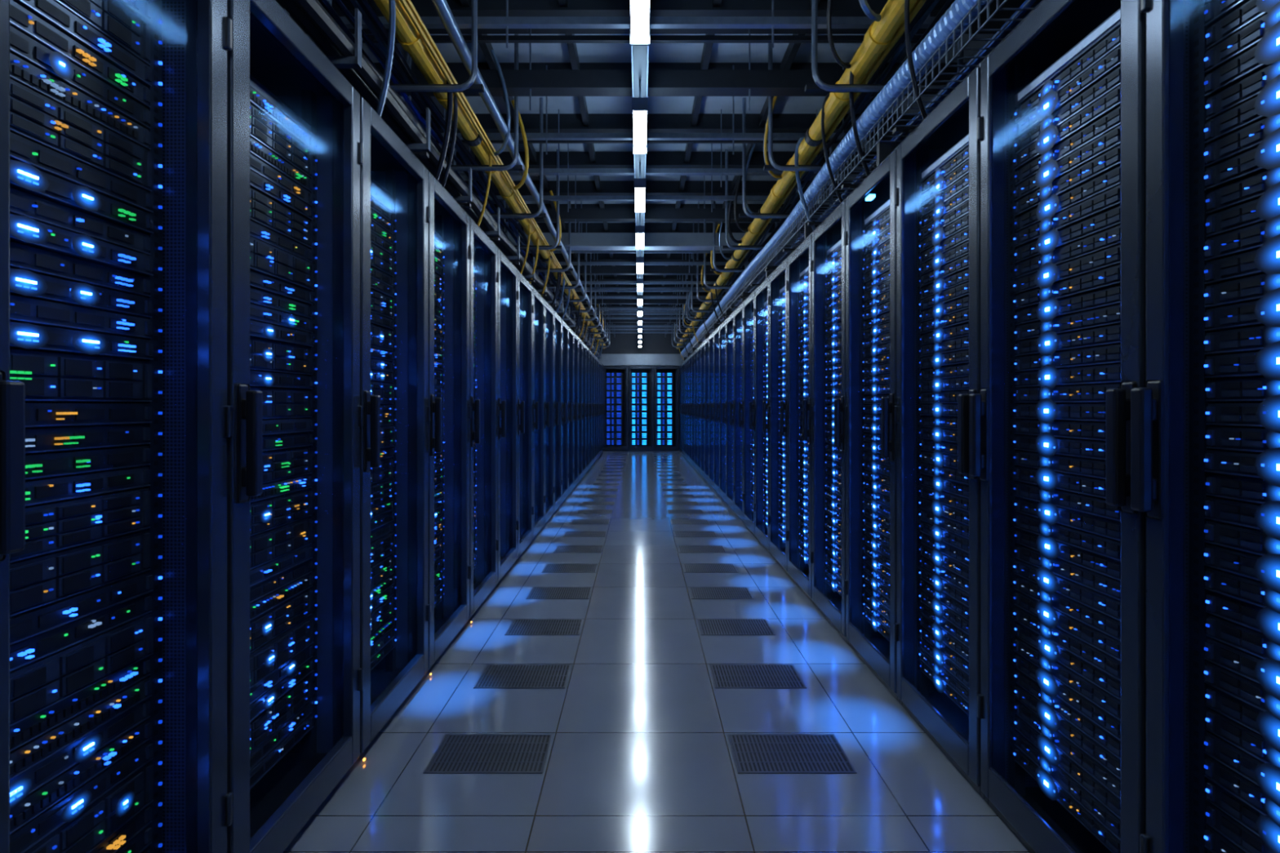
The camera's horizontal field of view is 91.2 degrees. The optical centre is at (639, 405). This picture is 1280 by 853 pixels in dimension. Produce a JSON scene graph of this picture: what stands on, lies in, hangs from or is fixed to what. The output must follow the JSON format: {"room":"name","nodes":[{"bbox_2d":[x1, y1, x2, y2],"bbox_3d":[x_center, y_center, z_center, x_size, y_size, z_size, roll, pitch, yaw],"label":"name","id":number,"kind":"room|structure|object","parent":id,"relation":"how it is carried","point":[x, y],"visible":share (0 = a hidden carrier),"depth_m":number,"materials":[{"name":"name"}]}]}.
{"room":"server room","nodes":[
{"label":"server room","id":0,"kind":"room"},
{"bbox_2d":[577,323,718,354],"bbox_3d":[0.050,-1.660,16.290,4.700,1.240,0.100,0,0,0],"label":"wall","id":1,"kind":"structure","parent":0,"point":[620,343],"depth_m":16.24,"materials":[{"name":"paint"}]},
{"bbox_2d":[598,354,687,365],"bbox_3d":[0.050,-1.185,16.180,4.700,0.290,0.100,0,0,0],"label":"trim","id":2,"kind":"structure","parent":1,"relation":"attached to","point":[606,359],"depth_m":16.13,"materials":[{"name":"grey metal"}]},
{"bbox_2d":[282,448,1030,852],"bbox_3d":[0.050,1.220,7.400,4.700,0.100,20.000,0,0,0],"label":"floor","id":3,"kind":"structure","parent":0,"point":[640,759],"depth_m":2.31,"materials":[{"name":"tile"}]},
{"bbox_2d":[0,0,232,852],"bbox_3d":[-1.397,0.070,1.108,1.065,2.200,0.556,0,0,0],"label":"rack","id":4,"kind":"object","parent":3,"relation":"on","point":[116,419],"visible":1,"depth_m":1.23,"materials":[{"name":"black metal"}]},
{"bbox_2d":[226,0,363,852],"bbox_3d":[-1.397,0.070,1.712,1.065,2.200,0.653,0,0,0],"label":"rack","id":5,"kind":"object","parent":3,"relation":"on","point":[295,150],"visible":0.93,"depth_m":1.83,"materials":[{"name":"black metal"}]},
{"bbox_2d":[360,97,431,760],"bbox_3d":[-1.397,0.065,2.365,1.065,2.210,0.653,0,0,0],"label":"rack","id":6,"kind":"object","parent":3,"relation":"on","point":[395,214],"visible":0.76,"depth_m":2.59,"materials":[{"name":"black metal"}]},
{"bbox_2d":[427,171,471,675],"bbox_3d":[-1.397,0.065,3.018,1.065,2.210,0.653,0,0,0],"label":"rack","id":7,"kind":"object","parent":3,"relation":"on","point":[449,249],"visible":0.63,"depth_m":3.28,"materials":[{"name":"black metal"}]},
{"bbox_2d":[469,217,499,622],"bbox_3d":[-1.397,0.065,3.671,1.065,2.210,0.653,0,0,0],"label":"rack","id":8,"kind":"object","parent":3,"relation":"on","point":[483,273],"visible":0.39,"depth_m":3.94,"materials":[{"name":"black metal"}]},
{"bbox_2d":[422,733,552,773],"bbox_3d":[-0.500,1.168,2.112,0.380,0.002,0.235,0,0,0],"label":"floor vent","id":9,"kind":"object","parent":3,"relation":"in","point":[456,753],"visible":1,"depth_m":2.11,"materials":[{"name":"metal"}]},
{"bbox_2d":[497,248,519,582],"bbox_3d":[-1.397,0.065,4.324,1.065,2.210,0.653,0,0,0],"label":"rack","id":10,"kind":"object","parent":3,"relation":"on","point":[508,294],"visible":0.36,"depth_m":4.62,"materials":[{"name":"black metal"}]},
{"bbox_2d":[473,664,571,688],"bbox_3d":[-0.500,1.168,2.712,0.380,0.002,0.235,0,0,0],"label":"floor vent","id":11,"kind":"object","parent":3,"relation":"in","point":[493,676],"visible":1,"depth_m":2.71,"materials":[{"name":"metal"}]},
{"bbox_2d":[517,270,534,558],"bbox_3d":[-1.397,0.065,4.978,1.065,2.210,0.653,0,0,0],"label":"rack","id":12,"kind":"object","parent":3,"relation":"on","point":[525,304],"visible":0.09,"depth_m":5.28,"materials":[{"name":"black metal"}]},
{"bbox_2d":[533,287,546,538],"bbox_3d":[-1.397,0.065,5.630,1.065,2.210,0.653,0,0,0],"label":"rack","id":13,"kind":"object","parent":3,"relation":"on","point":[539,317],"visible":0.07,"depth_m":5.89,"materials":[{"name":"black metal"}]},
{"bbox_2d":[504,618,583,635],"bbox_3d":[-0.500,1.168,3.312,0.380,0.002,0.235,0,0,0],"label":"floor vent","id":14,"kind":"object","parent":3,"relation":"in","point":[518,626],"visible":1,"depth_m":3.31,"materials":[{"name":"metal"}]},
{"bbox_2d":[544,299,555,524],"bbox_3d":[-1.397,0.065,6.284,1.065,2.210,0.653,0,0,0],"label":"rack","id":15,"kind":"object","parent":3,"relation":"on","point":[549,326],"visible":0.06,"depth_m":6.55,"materials":[{"name":"black metal"}]},
{"bbox_2d":[554,311,563,512],"bbox_3d":[-1.397,0.065,6.936,1.065,2.210,0.653,0,0,0],"label":"rack","id":16,"kind":"object","parent":3,"relation":"on","point":[557,320],"visible":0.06,"depth_m":7.20,"materials":[{"name":"black metal"}]},
{"bbox_2d":[525,587,591,599],"bbox_3d":[-0.500,1.168,3.913,0.380,0.002,0.235,0,0,0],"label":"floor vent","id":17,"kind":"object","parent":3,"relation":"in","point":[535,593],"visible":1,"depth_m":3.90,"materials":[{"name":"metal"}]},
{"bbox_2d":[561,319,569,502],"bbox_3d":[-1.397,0.065,7.590,1.065,2.210,0.653,0,0,0],"label":"rack","id":18,"kind":"object","parent":3,"relation":"on","point":[565,340],"visible":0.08,"depth_m":7.85,"materials":[{"name":"black metal"}]},
{"bbox_2d":[542,564,597,572],"bbox_3d":[-0.500,1.168,4.513,0.380,0.002,0.235,0,0,0],"label":"floor vent","id":19,"kind":"object","parent":3,"relation":"in","point":[548,567],"visible":1,"depth_m":4.50,"materials":[{"name":"metal"}]},
{"bbox_2d":[568,326,575,494],"bbox_3d":[-1.397,0.065,8.242,1.065,2.210,0.653,0,0,0],"label":"rack","id":20,"kind":"object","parent":3,"relation":"on","point":[571,333],"visible":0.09,"depth_m":8.51,"materials":[{"name":"black metal"}]},
{"bbox_2d":[573,333,579,488],"bbox_3d":[-1.397,0.065,8.896,1.065,2.210,0.653,0,0,0],"label":"rack","id":21,"kind":"object","parent":3,"relation":"on","point":[575,337],"visible":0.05,"depth_m":9.16,"materials":[{"name":"black metal"}]},
{"bbox_2d":[553,545,602,552],"bbox_3d":[-0.500,1.168,5.112,0.380,0.002,0.235,0,0,0],"label":"floor vent","id":22,"kind":"object","parent":3,"relation":"in","point":[559,548],"visible":1,"depth_m":5.11,"materials":[{"name":"metal"}]},
{"bbox_2d":[577,337,582,482],"bbox_3d":[-1.397,0.070,9.549,1.065,2.200,0.653,0,0,0],"label":"rack","id":23,"kind":"object","parent":3,"relation":"on","point":[580,342],"visible":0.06,"depth_m":9.81,"materials":[{"name":"black metal"}]},
{"bbox_2d":[582,342,586,477],"bbox_3d":[-1.397,0.070,10.201,1.065,2.200,0.653,0,0,0],"label":"rack","id":24,"kind":"object","parent":3,"relation":"on","point":[584,346],"visible":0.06,"depth_m":10.47,"materials":[{"name":"black metal"}]},
{"bbox_2d":[562,531,606,537],"bbox_3d":[-0.500,1.168,5.713,0.380,0.002,0.235,0,0,0],"label":"floor vent","id":25,"kind":"object","parent":3,"relation":"in","point":[567,534],"visible":1,"depth_m":5.70,"materials":[{"name":"metal"}]},
{"bbox_2d":[586,346,589,472],"bbox_3d":[-1.397,0.070,10.854,1.065,2.200,0.653,0,0,0],"label":"rack","id":26,"kind":"object","parent":3,"relation":"on","point":[587,348],"visible":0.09,"depth_m":11.12,"materials":[{"name":"black metal"}]},
{"bbox_2d":[570,519,609,524],"bbox_3d":[-0.500,1.168,6.312,0.380,0.002,0.235,0,0,0],"label":"floor vent","id":27,"kind":"object","parent":3,"relation":"in","point":[574,521],"visible":1,"depth_m":6.30,"materials":[{"name":"metal"}]},
{"bbox_2d":[589,350,592,468],"bbox_3d":[-1.397,0.070,11.508,1.065,2.200,0.653,0,0,0],"label":"rack","id":28,"kind":"object","parent":3,"relation":"on","point":[590,352],"visible":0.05,"depth_m":11.77,"materials":[{"name":"black metal"}]},
{"bbox_2d":[591,352,595,465],"bbox_3d":[-1.397,0.070,12.161,1.065,2.200,0.653,0,0,0],"label":"rack","id":29,"kind":"object","parent":3,"relation":"on","point":[593,354],"visible":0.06,"depth_m":12.43,"materials":[{"name":"black metal"}]},
{"bbox_2d":[576,510,612,513],"bbox_3d":[-0.500,1.168,6.912,0.380,0.002,0.235,0,0,0],"label":"floor vent","id":30,"kind":"object","parent":3,"relation":"in","point":[578,511],"visible":1,"depth_m":6.90,"materials":[{"name":"metal"}]},
{"bbox_2d":[594,355,597,462],"bbox_3d":[-1.397,0.070,12.813,1.065,2.200,0.653,0,0,0],"label":"rack","id":31,"kind":"object","parent":3,"relation":"on","point":[595,357],"visible":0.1,"depth_m":13.08,"materials":[{"name":"black metal"}]},
{"bbox_2d":[596,358,599,459],"bbox_3d":[-1.397,0.070,13.466,1.065,2.200,0.653,0,0,0],"label":"rack","id":32,"kind":"object","parent":3,"relation":"on","point":[597,368],"visible":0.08,"depth_m":13.73,"materials":[{"name":"black metal"}]},
{"bbox_2d":[581,502,614,505],"bbox_3d":[-0.500,1.168,7.513,0.380,0.002,0.235,0,0,0],"label":"floor vent","id":33,"kind":"object","parent":3,"relation":"in","point":[583,503],"visible":1,"depth_m":7.45,"materials":[{"name":"metal"}]},
{"bbox_2d":[598,360,600,457],"bbox_3d":[-1.397,0.070,14.120,1.065,2.200,0.653,0,0,0],"label":"rack","id":34,"kind":"object","parent":3,"relation":"on","point":[599,362],"visible":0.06,"depth_m":14.38,"materials":[{"name":"black metal"}]},
{"bbox_2d":[586,494,616,497],"bbox_3d":[-0.500,1.168,8.113,0.380,0.002,0.235,0,0,0],"label":"floor vent","id":35,"kind":"object","parent":3,"relation":"in","point":[588,495],"visible":1,"depth_m":8.12,"materials":[{"name":"metal"}]},
{"bbox_2d":[600,362,602,453],"bbox_3d":[-1.397,0.070,14.773,1.065,2.200,0.653,0,0,0],"label":"rack","id":36,"kind":"object","parent":3,"relation":"on","point":[601,362],"visible":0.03,"depth_m":15.04,"materials":[{"name":"black metal"}]},
{"bbox_2d":[602,364,604,452],"bbox_3d":[-1.397,0.070,15.425,1.065,2.200,0.653,0,0,0],"label":"rack","id":37,"kind":"object","parent":3,"relation":"on","point":[602,364],"visible":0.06,"depth_m":15.69,"materials":[{"name":"black metal"}]},
{"bbox_2d":[589,488,617,491],"bbox_3d":[-0.500,1.168,8.713,0.380,0.002,0.235,0,0,0],"label":"floor vent","id":38,"kind":"object","parent":3,"relation":"in","point":[591,490],"visible":1,"depth_m":8.67,"materials":[{"name":"metal"}]},
{"bbox_2d":[592,483,619,485],"bbox_3d":[-0.500,1.168,9.312,0.380,0.002,0.235,0,0,0],"label":"floor vent","id":39,"kind":"object","parent":3,"relation":"in","point":[594,484],"visible":1,"depth_m":9.30,"materials":[{"name":"metal"}]},
{"bbox_2d":[595,478,620,480],"bbox_3d":[-0.500,1.168,9.912,0.380,0.002,0.235,0,0,0],"label":"floor vent","id":40,"kind":"object","parent":3,"relation":"in","point":[597,479],"visible":1,"depth_m":9.91,"materials":[{"name":"metal"}]},
{"bbox_2d":[598,474,622,475],"bbox_3d":[-0.500,1.168,10.512,0.380,0.002,0.235,0,0,0],"label":"floor vent","id":41,"kind":"object","parent":3,"relation":"in","point":[599,474],"visible":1,"depth_m":10.56,"materials":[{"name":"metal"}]},
{"bbox_2d":[600,471,622,472],"bbox_3d":[-0.500,1.168,11.113,0.380,0.002,0.235,0,0,0],"label":"floor vent","id":42,"kind":"object","parent":3,"relation":"in","point":[601,471],"visible":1,"depth_m":11.14,"materials":[{"name":"metal"}]},
{"bbox_2d":[604,365,628,451],"bbox_3d":[-0.615,0.070,16.632,0.650,2.200,1.016,0,0,0],"label":"rack","id":43,"kind":"object","parent":3,"relation":"on","point":[615,377],"visible":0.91,"depth_m":16.21,"materials":[{"name":"black metal"}]},
{"bbox_2d":[628,365,653,451],"bbox_3d":[0.040,0.070,16.632,0.650,2.200,1.016,0,0,0],"label":"rack","id":44,"kind":"object","parent":3,"relation":"on","point":[641,378],"visible":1,"depth_m":16.21,"materials":[{"name":"black metal"}]},
{"bbox_2d":[653,365,679,451],"bbox_3d":[0.695,0.070,16.632,0.650,2.200,1.016,0,0,0],"label":"rack","id":45,"kind":"object","parent":3,"relation":"on","point":[666,378],"visible":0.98,"depth_m":16.21,"materials":[{"name":"black metal"}]},
{"bbox_2d":[657,471,679,472],"bbox_3d":[0.500,1.168,11.113,0.380,0.002,0.235,0,0,0],"label":"floor vent","id":46,"kind":"object","parent":3,"relation":"in","point":[657,471],"visible":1,"depth_m":11.14,"materials":[{"name":"metal"}]},
{"bbox_2d":[657,474,681,475],"bbox_3d":[0.500,1.168,10.512,0.380,0.002,0.235,0,0,0],"label":"floor vent","id":47,"kind":"object","parent":3,"relation":"in","point":[658,474],"visible":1,"depth_m":10.56,"materials":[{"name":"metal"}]},
{"bbox_2d":[659,478,684,480],"bbox_3d":[0.500,1.168,9.912,0.380,0.002,0.235,0,0,0],"label":"floor vent","id":48,"kind":"object","parent":3,"relation":"in","point":[660,479],"visible":1,"depth_m":9.91,"materials":[{"name":"metal"}]},
{"bbox_2d":[660,483,687,485],"bbox_3d":[0.500,1.168,9.312,0.380,0.002,0.235,0,0,0],"label":"floor vent","id":49,"kind":"object","parent":3,"relation":"in","point":[662,484],"visible":1,"depth_m":9.30,"materials":[{"name":"metal"}]},
{"bbox_2d":[662,488,690,491],"bbox_3d":[0.500,1.168,8.713,0.380,0.002,0.235,0,0,0],"label":"floor vent","id":50,"kind":"object","parent":3,"relation":"in","point":[663,490],"visible":1,"depth_m":8.67,"materials":[{"name":"metal"}]},
{"bbox_2d":[663,494,693,497],"bbox_3d":[0.500,1.168,8.113,0.380,0.002,0.235,0,0,0],"label":"floor vent","id":51,"kind":"object","parent":3,"relation":"in","point":[664,495],"visible":1,"depth_m":8.12,"materials":[{"name":"metal"}]},
{"bbox_2d":[679,364,682,453],"bbox_3d":[1.486,0.070,15.470,1.047,2.200,0.605,0,0,0],"label":"rack","id":52,"kind":"object","parent":3,"relation":"on","point":[680,373],"visible":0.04,"depth_m":15.72,"materials":[{"name":"black metal"}]},
{"bbox_2d":[665,502,698,505],"bbox_3d":[0.500,1.168,7.513,0.380,0.002,0.235,0,0,0],"label":"floor vent","id":53,"kind":"object","parent":3,"relation":"in","point":[667,503],"visible":1,"depth_m":7.45,"materials":[{"name":"metal"}]},
{"bbox_2d":[680,362,684,455],"bbox_3d":[1.486,0.070,14.866,1.047,2.200,0.605,0,0,0],"label":"rack","id":54,"kind":"object","parent":3,"relation":"on","point":[682,372],"visible":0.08,"depth_m":15.12,"materials":[{"name":"black metal"}]},
{"bbox_2d":[682,360,685,457],"bbox_3d":[1.486,0.070,14.261,1.047,2.200,0.605,0,0,0],"label":"rack","id":55,"kind":"object","parent":3,"relation":"on","point":[683,369],"visible":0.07,"depth_m":14.51,"materials":[{"name":"black metal"}]},
{"bbox_2d":[667,510,703,513],"bbox_3d":[0.500,1.168,6.912,0.380,0.002,0.235,0,0,0],"label":"floor vent","id":56,"kind":"object","parent":3,"relation":"in","point":[668,511],"visible":1,"depth_m":6.90,"materials":[{"name":"metal"}]},
{"bbox_2d":[684,358,688,460],"bbox_3d":[1.486,0.070,13.655,1.047,2.200,0.605,0,0,0],"label":"rack","id":57,"kind":"object","parent":3,"relation":"on","point":[686,360],"visible":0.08,"depth_m":13.94,"materials":[{"name":"black metal"}]},
{"bbox_2d":[686,355,689,462],"bbox_3d":[1.486,0.070,13.050,1.047,2.200,0.605,0,0,0],"label":"rack","id":58,"kind":"object","parent":3,"relation":"on","point":[688,357],"visible":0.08,"depth_m":13.30,"materials":[{"name":"black metal"}]},
{"bbox_2d":[670,519,709,524],"bbox_3d":[0.500,1.168,6.312,0.380,0.002,0.235,0,0,0],"label":"floor vent","id":59,"kind":"object","parent":3,"relation":"in","point":[673,521],"visible":1,"depth_m":6.30,"materials":[{"name":"metal"}]},
{"bbox_2d":[688,353,693,466],"bbox_3d":[1.486,0.070,12.445,1.047,2.200,0.605,0,0,0],"label":"rack","id":60,"kind":"object","parent":3,"relation":"on","point":[691,355],"visible":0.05,"depth_m":12.70,"materials":[{"name":"black metal"}]},
{"bbox_2d":[691,351,695,468],"bbox_3d":[1.486,0.070,11.841,1.047,2.200,0.605,0,0,0],"label":"rack","id":61,"kind":"object","parent":3,"relation":"on","point":[693,353],"visible":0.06,"depth_m":12.12,"materials":[{"name":"black metal"}]},
{"bbox_2d":[673,531,717,537],"bbox_3d":[0.500,1.168,5.713,0.380,0.002,0.235,0,0,0],"label":"floor vent","id":62,"kind":"object","parent":3,"relation":"in","point":[677,534],"visible":1,"depth_m":5.70,"materials":[{"name":"metal"}]},
{"bbox_2d":[693,347,698,472],"bbox_3d":[1.486,0.070,11.236,1.047,2.200,0.605,0,0,0],"label":"rack","id":63,"kind":"object","parent":3,"relation":"on","point":[695,362],"visible":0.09,"depth_m":11.49,"materials":[{"name":"black metal"}]},
{"bbox_2d":[697,344,702,475],"bbox_3d":[1.486,0.070,10.630,1.047,2.200,0.605,0,0,0],"label":"rack","id":64,"kind":"object","parent":3,"relation":"on","point":[699,359],"visible":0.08,"depth_m":10.88,"materials":[{"name":"black metal"}]},
{"bbox_2d":[677,545,726,552],"bbox_3d":[0.500,1.168,5.112,0.380,0.002,0.235,0,0,0],"label":"floor vent","id":65,"kind":"object","parent":3,"relation":"in","point":[682,548],"visible":1,"depth_m":5.11,"materials":[{"name":"metal"}]},
{"bbox_2d":[700,341,706,480],"bbox_3d":[1.486,0.070,10.025,1.047,2.200,0.605,0,0,0],"label":"rack","id":66,"kind":"object","parent":3,"relation":"on","point":[702,355],"visible":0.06,"depth_m":10.31,"materials":[{"name":"black metal"}]},
{"bbox_2d":[704,336,710,485],"bbox_3d":[1.486,0.070,9.421,1.047,2.200,0.605,0,0,0],"label":"rack","id":67,"kind":"object","parent":3,"relation":"on","point":[707,340],"visible":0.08,"depth_m":9.70,"materials":[{"name":"black metal"}]},
{"bbox_2d":[682,564,737,572],"bbox_3d":[0.500,1.168,4.513,0.380,0.002,0.235,0,0,0],"label":"floor vent","id":68,"kind":"object","parent":3,"relation":"in","point":[686,567],"visible":1,"depth_m":4.50,"materials":[{"name":"metal"}]},
{"bbox_2d":[706,331,715,491],"bbox_3d":[1.482,0.065,8.816,1.056,2.210,0.605,0,0,0],"label":"rack","id":69,"kind":"object","parent":3,"relation":"on","point":[711,466],"visible":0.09,"depth_m":9.10,"materials":[{"name":"black metal"}]},
{"bbox_2d":[711,325,720,497],"bbox_3d":[1.482,0.065,8.210,1.056,2.210,0.605,0,0,0],"label":"rack","id":70,"kind":"object","parent":3,"relation":"on","point":[717,332],"visible":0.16,"depth_m":8.49,"materials":[{"name":"black metal"}]},
{"bbox_2d":[688,587,754,599],"bbox_3d":[0.500,1.168,3.913,0.380,0.002,0.235,0,0,0],"label":"floor vent","id":71,"kind":"object","parent":3,"relation":"in","point":[695,593],"visible":1,"depth_m":3.90,"materials":[{"name":"metal"}]},
{"bbox_2d":[716,319,727,505],"bbox_3d":[1.482,0.065,7.606,1.056,2.210,0.605,0,0,0],"label":"rack","id":72,"kind":"object","parent":3,"relation":"on","point":[722,340],"visible":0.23,"depth_m":7.89,"materials":[{"name":"black metal"}]},
{"bbox_2d":[723,311,735,514],"bbox_3d":[1.482,0.065,7.000,1.056,2.210,0.605,0,0,0],"label":"rack","id":73,"kind":"object","parent":3,"relation":"on","point":[730,320],"visible":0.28,"depth_m":7.28,"materials":[{"name":"black metal"}]},
{"bbox_2d":[696,618,775,635],"bbox_3d":[0.500,1.168,3.312,0.380,0.002,0.235,0,0,0],"label":"floor vent","id":74,"kind":"object","parent":3,"relation":"in","point":[706,626],"visible":1,"depth_m":3.31,"materials":[{"name":"metal"}]},
{"bbox_2d":[730,299,745,525],"bbox_3d":[1.482,0.065,6.396,1.056,2.210,0.605,0,0,0],"label":"rack","id":75,"kind":"object","parent":3,"relation":"on","point":[738,327],"visible":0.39,"depth_m":6.67,"materials":[{"name":"black metal"}]},
{"bbox_2d":[739,288,756,538],"bbox_3d":[1.482,0.065,5.790,1.056,2.210,0.605,0,0,0],"label":"rack","id":76,"kind":"object","parent":3,"relation":"on","point":[748,320],"visible":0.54,"depth_m":6.04,"materials":[{"name":"black metal"}]},
{"bbox_2d":[708,664,806,688],"bbox_3d":[0.500,1.168,2.712,0.380,0.002,0.235,0,0,0],"label":"floor vent","id":77,"kind":"object","parent":3,"relation":"in","point":[723,676],"visible":1,"depth_m":2.71,"materials":[{"name":"metal"}]},
{"bbox_2d":[751,273,771,555],"bbox_3d":[1.482,0.065,5.186,1.056,2.210,0.605,0,0,0],"label":"rack","id":78,"kind":"object","parent":3,"relation":"on","point":[761,312],"visible":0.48,"depth_m":5.44,"materials":[{"name":"black metal"}]},
{"bbox_2d":[764,255,789,576],"bbox_3d":[1.482,0.065,4.580,1.056,2.210,0.605,0,0,0],"label":"rack","id":79,"kind":"object","parent":3,"relation":"on","point":[778,295],"visible":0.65,"depth_m":4.83,"materials":[{"name":"black metal"}]},
{"bbox_2d":[727,733,857,773],"bbox_3d":[0.500,1.168,2.112,0.380,0.002,0.235,0,0,0],"label":"floor vent","id":80,"kind":"object","parent":3,"relation":"in","point":[751,753],"visible":1,"depth_m":2.11,"materials":[{"name":"metal"}]},
{"bbox_2d":[782,230,814,604],"bbox_3d":[1.482,0.065,3.975,1.056,2.210,0.605,0,0,0],"label":"rack","id":81,"kind":"object","parent":3,"relation":"on","point":[799,282],"visible":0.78,"depth_m":4.20,"materials":[{"name":"black metal"}]},
{"bbox_2d":[807,195,848,644],"bbox_3d":[1.482,0.065,3.370,1.056,2.210,0.605,0,0,0],"label":"rack","id":82,"kind":"object","parent":3,"relation":"on","point":[828,264],"visible":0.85,"depth_m":3.55,"materials":[{"name":"black metal"}]},
{"bbox_2d":[841,143,900,702],"bbox_3d":[1.482,0.065,2.765,1.056,2.210,0.605,0,0,0],"label":"rack","id":83,"kind":"object","parent":3,"relation":"on","point":[870,233],"visible":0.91,"depth_m":2.89,"materials":[{"name":"black metal"}]},
{"bbox_2d":[863,186,876,200],"bbox_3d":[1.037,-0.957,2.823,0.034,0.054,0.070,0,0,0],"label":"lamp","id":84,"kind":"object","parent":83,"relation":"attached to","point":[868,196],"depth_m":2.80,"materials":[{"name":"white"}]},
{"bbox_2d":[893,58,984,799],"bbox_3d":[1.482,0.065,2.160,1.056,2.210,0.605,0,0,0],"label":"rack","id":85,"kind":"object","parent":3,"relation":"on","point":[937,191],"visible":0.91,"depth_m":2.23,"materials":[{"name":"black metal"}]},
{"bbox_2d":[968,0,1146,852],"bbox_3d":[1.486,0.070,1.556,1.047,2.200,0.605,0,0,0],"label":"rack","id":86,"kind":"object","parent":3,"relation":"on","point":[1061,124],"visible":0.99,"depth_m":1.60,"materials":[{"name":"black metal"}]},
{"bbox_2d":[1130,0,1279,852],"bbox_3d":[1.486,0.070,0.951,1.047,2.200,0.605,0,0,0],"label":"rack","id":87,"kind":"object","parent":3,"relation":"on","point":[1205,421],"visible":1,"depth_m":1.18,"materials":[{"name":"black metal"}]},
{"bbox_3d":[-1.397,0.070,-0.802,1.065,2.200,0.653,0,0,0],"label":"rack","id":88,"kind":"object","parent":3,"relation":"on","visible":0},
{"bbox_2d":[277,0,601,359],"bbox_3d":[-1.073,-1.180,6.650,0.255,0.300,18.102,0,0,0],"label":"cable tray","id":89,"kind":"object","parent":88,"relation":"on","point":[348,57],"visible":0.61,"depth_m":2.57,"materials":[{"name":"metal"}]},
{"bbox_3d":[1.486,0.070,-0.865,1.047,2.200,0.605,0,0,0],"label":"rack","id":90,"kind":"object","parent":3,"relation":"on","visible":0},
{"bbox_2d":[680,0,1042,360],"bbox_3d":[1.149,-1.185,6.800,0.311,0.306,18.400,0,0,0],"label":"cable tray","id":91,"kind":"object","parent":90,"relation":"on","point":[959,18],"visible":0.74,"depth_m":2.65,"materials":[{"name":"metal"}]},
{"bbox_2d":[306,34,1008,222],"bbox_3d":[0.050,-2.330,7.400,4.700,0.100,20.000,0,0,0],"label":"ceiling","id":92,"kind":"structure","parent":0,"point":[540,52],"depth_m":4.65,"materials":[{"name":"black metal"}]},
{"bbox_2d":[275,0,1026,347],"bbox_3d":[0.050,-1.829,6.750,4.700,0.903,18.700,0,0,0],"label":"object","id":93,"kind":"structure","parent":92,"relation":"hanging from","point":[602,256],"depth_m":4.60,"materials":[{"name":"paint"}]},
{"bbox_2d":[318,0,605,359],"bbox_3d":[-0.954,-1.505,6.800,0.444,0.960,18.401,0,0,0],"label":"cables","id":94,"kind":"object","parent":93,"relation":"hanging from","point":[403,24],"visible":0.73,"depth_m":3.12,"materials":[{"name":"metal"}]},
{"bbox_2d":[431,0,608,343],"bbox_3d":[-0.897,-1.582,6.650,0.294,0.080,18.101,0,0,0],"label":"conduit pipe","id":95,"kind":"object","parent":94,"relation":"on","point":[442,6],"visible":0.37,"depth_m":3.23,"materials":[{"name":"grey metal"}]},
{"bbox_2d":[630,0,649,45],"bbox_3d":[0.000,-1.568,2.277,0.080,0.204,0.552,0,0,0],"label":"ceiling light","id":96,"kind":"object","parent":93,"relation":"attached to","point":[639,9],"visible":1,"depth_m":2.41,"materials":[{"name":"white plastic"}]},
{"bbox_2d":[631,80,648,154],"bbox_3d":[0.000,-1.568,3.385,0.080,0.204,0.552,0,0,0],"label":"ceiling light","id":97,"kind":"object","parent":93,"relation":"attached to","point":[639,104],"visible":1,"depth_m":3.26,"materials":[{"name":"white plastic"}]},
{"bbox_2d":[634,163,645,213],"bbox_3d":[0.000,-1.568,4.493,0.080,0.204,0.552,0,0,0],"label":"ceiling light","id":98,"kind":"object","parent":93,"relation":"attached to","point":[639,184],"visible":1,"depth_m":4.35,"materials":[{"name":"white plastic"}]},
{"bbox_2d":[635,213,644,248],"bbox_3d":[0.000,-1.568,5.601,0.080,0.204,0.552,0,0,0],"label":"ceiling light","id":99,"kind":"object","parent":93,"relation":"attached to","point":[639,230],"visible":0.98,"depth_m":5.43,"materials":[{"name":"white plastic"}]},
{"bbox_2d":[635,248,644,274],"bbox_3d":[0.000,-1.568,6.709,0.080,0.204,0.552,0,0,0],"label":"ceiling light","id":100,"kind":"object","parent":93,"relation":"attached to","point":[639,260],"visible":0.98,"depth_m":6.54,"materials":[{"name":"white plastic"}]},
{"bbox_2d":[636,274,643,292],"bbox_3d":[0.000,-1.568,7.817,0.080,0.204,0.552,0,0,0],"label":"ceiling light","id":101,"kind":"object","parent":93,"relation":"attached to","point":[639,281],"visible":0.98,"depth_m":7.65,"materials":[{"name":"white plastic"}]},
{"bbox_2d":[636,292,643,306],"bbox_3d":[0.000,-1.568,8.925,0.080,0.204,0.552,0,0,0],"label":"ceiling light","id":102,"kind":"object","parent":93,"relation":"attached to","point":[639,297],"visible":0.94,"depth_m":8.72,"materials":[{"name":"white plastic"}]},
{"bbox_2d":[637,307,642,316],"bbox_3d":[0.000,-1.568,10.033,0.080,0.204,0.552,0,0,0],"label":"ceiling light","id":103,"kind":"object","parent":93,"relation":"attached to","point":[639,309],"visible":0.97,"depth_m":9.86,"materials":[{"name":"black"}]},
{"bbox_2d":[637,317,642,324],"bbox_3d":[0.000,-1.568,11.141,0.080,0.204,0.552,0,0,0],"label":"ceiling light","id":104,"kind":"object","parent":93,"relation":"attached to","point":[639,319],"visible":0.94,"depth_m":10.91,"materials":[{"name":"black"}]},
{"bbox_2d":[673,0,955,359],"bbox_3d":[0.992,-1.505,6.800,0.439,0.960,18.400,0,0,0],"label":"cables","id":105,"kind":"object","parent":93,"relation":"hanging from","point":[895,23],"visible":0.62,"depth_m":3.12,"materials":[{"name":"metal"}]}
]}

